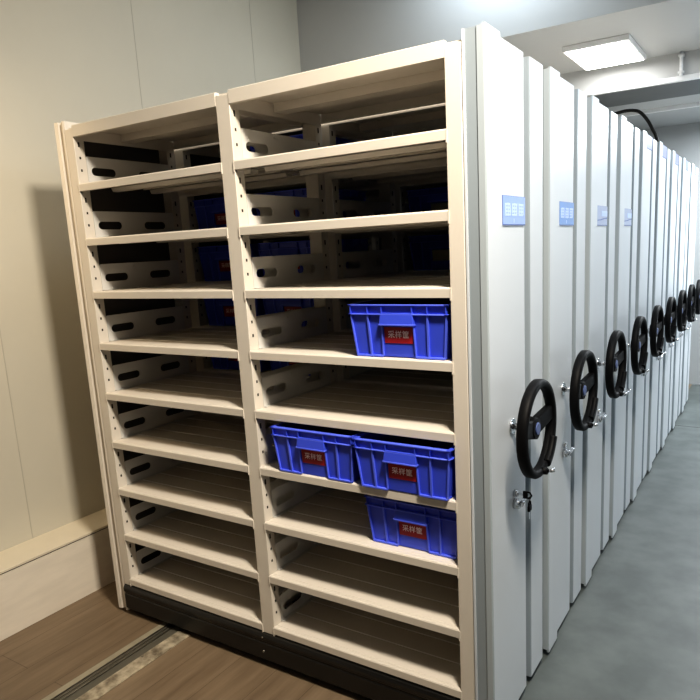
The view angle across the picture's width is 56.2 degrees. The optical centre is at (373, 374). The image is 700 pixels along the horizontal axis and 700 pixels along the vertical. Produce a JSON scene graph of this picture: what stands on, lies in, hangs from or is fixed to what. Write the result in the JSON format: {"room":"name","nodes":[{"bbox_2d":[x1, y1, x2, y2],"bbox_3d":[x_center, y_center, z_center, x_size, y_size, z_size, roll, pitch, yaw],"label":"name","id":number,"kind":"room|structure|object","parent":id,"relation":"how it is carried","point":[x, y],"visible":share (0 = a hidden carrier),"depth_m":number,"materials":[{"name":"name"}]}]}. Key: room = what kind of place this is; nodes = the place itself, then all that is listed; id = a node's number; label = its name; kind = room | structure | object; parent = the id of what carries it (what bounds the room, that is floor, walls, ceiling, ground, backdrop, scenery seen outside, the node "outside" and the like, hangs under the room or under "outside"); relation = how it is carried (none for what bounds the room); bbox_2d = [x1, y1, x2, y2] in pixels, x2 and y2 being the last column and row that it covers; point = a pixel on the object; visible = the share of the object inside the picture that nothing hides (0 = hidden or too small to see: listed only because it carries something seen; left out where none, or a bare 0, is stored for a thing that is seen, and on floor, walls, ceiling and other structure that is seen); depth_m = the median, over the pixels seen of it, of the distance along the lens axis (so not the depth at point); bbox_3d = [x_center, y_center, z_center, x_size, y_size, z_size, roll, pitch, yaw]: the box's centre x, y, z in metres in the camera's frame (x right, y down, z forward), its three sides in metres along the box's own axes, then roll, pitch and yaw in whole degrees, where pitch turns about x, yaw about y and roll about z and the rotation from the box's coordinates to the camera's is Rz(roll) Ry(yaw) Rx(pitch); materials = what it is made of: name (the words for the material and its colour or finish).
{"room":"storage room","nodes":[
{"label":"storage room","id":0,"kind":"room"},
{"bbox_2d":[0,0,320,551],"bbox_3d":[-1.048,-1.014,4.252,0.101,3.800,9.600,4,13,31],"label":"wall","id":1,"kind":"structure","parent":0,"point":[76,61],"depth_m":3.33,"materials":[{"name":"beige paint"}]},
{"bbox_2d":[0,508,114,640],"bbox_3d":[-0.855,0.712,4.461,0.213,0.318,9.500,4,13,31],"label":"baseboard","id":2,"kind":"structure","parent":1,"relation":"attached to","point":[44,574],"depth_m":3.19,"materials":[{"name":"beige wood"}]},
{"bbox_2d":[583,73,699,96],"bbox_3d":[2.019,-2.107,4.730,4.490,0.036,0.045,4,13,31],"label":"trim","id":3,"kind":"structure","parent":1,"relation":"attached to","point":[694,76],"depth_m":4.75,"materials":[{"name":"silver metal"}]},
{"bbox_2d":[0,384,699,699],"bbox_3d":[1.042,1.036,3.400,4.790,0.101,9.600,4,13,31],"label":"floor","id":4,"kind":"structure","parent":0,"point":[632,632],"depth_m":2.84,"materials":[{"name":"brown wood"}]},
{"bbox_2d":[42,622,182,699],"bbox_3d":[-0.129,0.869,4.280,0.118,0.008,7.500,4,13,31],"label":"rail","id":5,"kind":"object","parent":4,"relation":"on","point":[95,675],"visible":0.41,"depth_m":2.75,"materials":[{"name":"grey metal"}]},
{"bbox_2d":[75,631,189,699],"bbox_3d":[-1.429,1.372,2.031,0.072,0.008,2.212,4,13,31],"label":"cover plate","id":6,"kind":"object","parent":4,"relation":"on","point":[123,674],"visible":1,"depth_m":2.71,"materials":[{"name":"metal"}]},
{"bbox_2d":[54,21,556,699],"bbox_3d":[-0.277,0.052,2.643,2.056,2.234,0.551,4,13,31],"label":"carriage","id":7,"kind":"object","parent":4,"relation":"on","point":[204,531],"visible":0.94,"depth_m":2.46,"materials":[{"name":"beige metal"}]},
{"bbox_2d":[270,422,363,482],"bbox_3d":[-0.113,0.246,2.494,0.363,0.171,0.423,4,13,31],"label":"plastic crate","id":8,"kind":"object","parent":7,"relation":"on","point":[328,452],"visible":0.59,"depth_m":2.33,"materials":[{"name":"blue plastic"}]},
{"bbox_2d":[347,298,451,359],"bbox_3d":[0.181,-0.174,2.233,0.363,0.171,0.423,4,13,31],"label":"plastic crate","id":9,"kind":"object","parent":7,"relation":"on","point":[418,328],"visible":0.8,"depth_m":2.07,"materials":[{"name":"blue plastic"}]},
{"bbox_2d":[352,432,455,500],"bbox_3d":[0.195,0.270,2.293,0.363,0.171,0.423,4,13,31],"label":"plastic crate","id":10,"kind":"object","parent":7,"relation":"on","point":[421,467],"visible":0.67,"depth_m":2.13,"materials":[{"name":"blue plastic"}]},
{"bbox_2d":[364,494,456,558],"bbox_3d":[0.234,0.479,2.381,0.363,0.171,0.423,4,13,31],"label":"plastic crate","id":11,"kind":"object","parent":7,"relation":"on","point":[433,530],"visible":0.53,"depth_m":2.21,"materials":[{"name":"blue plastic"}]},
{"bbox_2d":[173,66,598,651],"bbox_3d":[0.031,-0.059,3.131,2.056,2.234,0.551,4,13,31],"label":"carriage","id":12,"kind":"object","parent":4,"relation":"on","point":[565,356],"visible":0.28,"depth_m":2.75,"materials":[{"name":"grey metal"}]},
{"bbox_2d":[192,197,256,228],"bbox_3d":[-0.624,-0.800,3.312,0.363,0.171,0.423,4,13,31],"label":"plastic crate","id":13,"kind":"object","parent":12,"relation":"on","point":[210,213],"visible":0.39,"depth_m":3.18,"materials":[{"name":"blue plastic"}]},
{"bbox_2d":[197,243,263,280],"bbox_3d":[-0.613,-0.581,3.355,0.363,0.171,0.423,4,13,31],"label":"plastic crate","id":14,"kind":"object","parent":12,"relation":"on","point":[215,260],"visible":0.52,"depth_m":3.23,"materials":[{"name":"blue plastic"}]},
{"bbox_2d":[202,298,265,325],"bbox_3d":[-0.602,-0.362,3.398,0.363,0.171,0.423,4,13,31],"label":"plastic crate","id":15,"kind":"object","parent":12,"relation":"on","point":[220,311],"visible":0.3,"depth_m":3.27,"materials":[{"name":"blue plastic"}]},
{"bbox_2d":[211,357,270,371],"bbox_3d":[-0.591,-0.142,3.440,0.363,0.171,0.423,4,13,31],"label":"plastic crate","id":16,"kind":"object","parent":12,"relation":"on","point":[218,362],"visible":0.09,"depth_m":3.32,"materials":[{"name":"blue plastic"}]},
{"bbox_2d":[269,360,310,375],"bbox_3d":[-0.258,-0.120,3.238,0.363,0.171,0.423,4,13,31],"label":"plastic crate","id":17,"kind":"object","parent":12,"relation":"on","point":[274,364],"visible":0.02,"depth_m":3.15,"materials":[{"name":"blue plastic"}]},
{"bbox_2d":[249,134,357,151],"bbox_3d":[-0.302,-0.996,3.067,0.363,0.171,0.423,4,13,31],"label":"plastic crate","id":18,"kind":"object","parent":12,"relation":"on","point":[339,141],"visible":0.03,"depth_m":2.97,"materials":[{"name":"blue plastic"}]},
{"bbox_2d":[262,298,360,326],"bbox_3d":[-0.269,-0.339,3.196,0.363,0.171,0.423,4,13,32],"label":"plastic crate","id":19,"kind":"object","parent":12,"relation":"on","point":[271,305],"visible":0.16,"depth_m":3.04,"materials":[{"name":"blue plastic"}]},
{"bbox_2d":[256,188,366,217],"bbox_3d":[-0.291,-0.777,3.110,0.363,0.171,0.423,4,13,32],"label":"plastic crate","id":20,"kind":"object","parent":12,"relation":"on","point":[344,194],"visible":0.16,"depth_m":3.00,"materials":[{"name":"blue plastic"}]},
{"bbox_2d":[256,238,368,274],"bbox_3d":[-0.280,-0.558,3.153,0.363,0.171,0.423,4,13,31],"label":"plastic crate","id":21,"kind":"object","parent":12,"relation":"on","point":[359,244],"visible":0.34,"depth_m":3.03,"materials":[{"name":"blue plastic"}]},
{"bbox_2d":[263,95,627,585],"bbox_3d":[0.339,-0.169,3.620,2.056,2.234,0.551,4,13,31],"label":"carriage","id":22,"kind":"object","parent":4,"relation":"on","point":[600,338],"visible":0.22,"depth_m":3.12,"materials":[{"name":"grey metal"}]},
{"bbox_2d":[406,186,447,212],"bbox_3d":[0.428,-0.859,3.344,0.363,0.171,0.423,4,13,31],"label":"plastic crate","id":23,"kind":"object","parent":22,"relation":"on","point":[428,199],"visible":0.27,"depth_m":3.21,"materials":[{"name":"blue plastic"}]},
{"bbox_2d":[408,234,449,270],"bbox_3d":[0.439,-0.639,3.386,0.363,0.171,0.423,4,13,31],"label":"plastic crate","id":24,"kind":"object","parent":22,"relation":"on","point":[428,252],"visible":0.48,"depth_m":3.26,"materials":[{"name":"blue plastic"}]},
{"bbox_2d":[342,115,648,537],"bbox_3d":[0.646,-0.280,4.109,2.056,2.234,0.551,4,13,31],"label":"carriage","id":25,"kind":"object","parent":4,"relation":"on","point":[628,136],"visible":0.21,"depth_m":3.59,"materials":[{"name":"grey metal"}]},
{"bbox_2d":[372,130,665,500],"bbox_3d":[0.954,-0.390,4.597,2.056,2.234,0.551,4,13,31],"label":"carriage","id":26,"kind":"object","parent":4,"relation":"on","point":[646,187],"visible":0.16,"depth_m":4.08,"materials":[{"name":"grey metal"}]},
{"bbox_2d":[647,141,677,471],"bbox_3d":[1.261,-0.501,5.086,2.056,2.234,0.551,4,13,31],"label":"carriage","id":27,"kind":"object","parent":4,"relation":"on","point":[663,153],"visible":0.14,"depth_m":4.55,"materials":[{"name":"grey metal"}]},
{"bbox_2d":[660,150,688,447],"bbox_3d":[1.569,-0.611,5.574,2.056,2.234,0.551,4,13,31],"label":"carriage","id":28,"kind":"object","parent":4,"relation":"on","point":[675,159],"visible":0.2,"depth_m":5.04,"materials":[{"name":"grey metal"}]},
{"bbox_2d":[671,157,696,428],"bbox_3d":[1.877,-0.722,6.063,2.056,2.234,0.551,4,13,31],"label":"carriage","id":29,"kind":"object","parent":4,"relation":"on","point":[685,165],"visible":0.16,"depth_m":5.53,"materials":[{"name":"grey metal"}]},
{"bbox_2d":[614,109,658,141],"bbox_3d":[2.003,-2.060,5.825,1.063,0.505,0.027,4,13,31],"label":"power cable","id":30,"kind":"object","parent":29,"relation":"on","point":[638,111],"visible":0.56,"depth_m":5.58,"materials":[{"name":"black rubber"}]},
{"bbox_2d":[680,163,699,412],"bbox_3d":[2.184,-0.833,6.551,2.056,2.234,0.551,4,13,31],"label":"carriage","id":31,"kind":"object","parent":4,"relation":"on","point":[693,169],"visible":0.07,"depth_m":6.01,"materials":[{"name":"grey metal"}]},
{"bbox_2d":[296,0,699,129],"bbox_3d":[0.810,-2.224,2.748,4.690,1.035,9.700,4,13,31],"label":"ceiling","id":32,"kind":"structure","parent":0,"point":[331,32],"depth_m":4.28,"materials":[{"name":"grey paint"}]},
{"bbox_2d":[562,34,645,69],"bbox_3d":[1.583,-2.187,4.460,0.420,0.038,0.600,4,13,31],"label":"recessed light","id":33,"kind":"object","parent":32,"relation":"in","point":[621,49],"visible":1,"depth_m":4.37,"materials":[{"name":"white paint"}]},
{"bbox_2d":[560,49,699,107],"bbox_3d":[2.180,-2.270,4.974,4.590,0.230,0.650,4,13,31],"label":"beam","id":34,"kind":"structure","parent":32,"relation":"attached to","point":[666,66],"depth_m":4.86,"materials":[{"name":"white paint"}]},
{"bbox_2d":[618,102,699,116],"bbox_3d":[2.697,-2.371,5.805,4.490,0.031,0.050,4,13,31],"label":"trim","id":35,"kind":"structure","parent":32,"relation":"attached to","point":[696,104],"depth_m":5.84,"materials":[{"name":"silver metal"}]},
{"bbox_2d":[678,51,684,75],"bbox_3d":[2.162,-2.178,4.591,0.040,0.159,0.040,4,13,31],"label":"pipe","id":36,"kind":"object","parent":32,"relation":"hanging from","point":[681,55],"visible":1,"depth_m":4.58,"materials":[{"name":"silver metal"}]},
{"bbox_2d":[640,122,699,384],"bbox_3d":[3.390,-1.771,7.002,4.690,3.800,0.100,4,13,31],"label":"wall","id":37,"kind":"structure","parent":0,"point":[684,139],"depth_m":6.94,"materials":[{"name":"white paint"}]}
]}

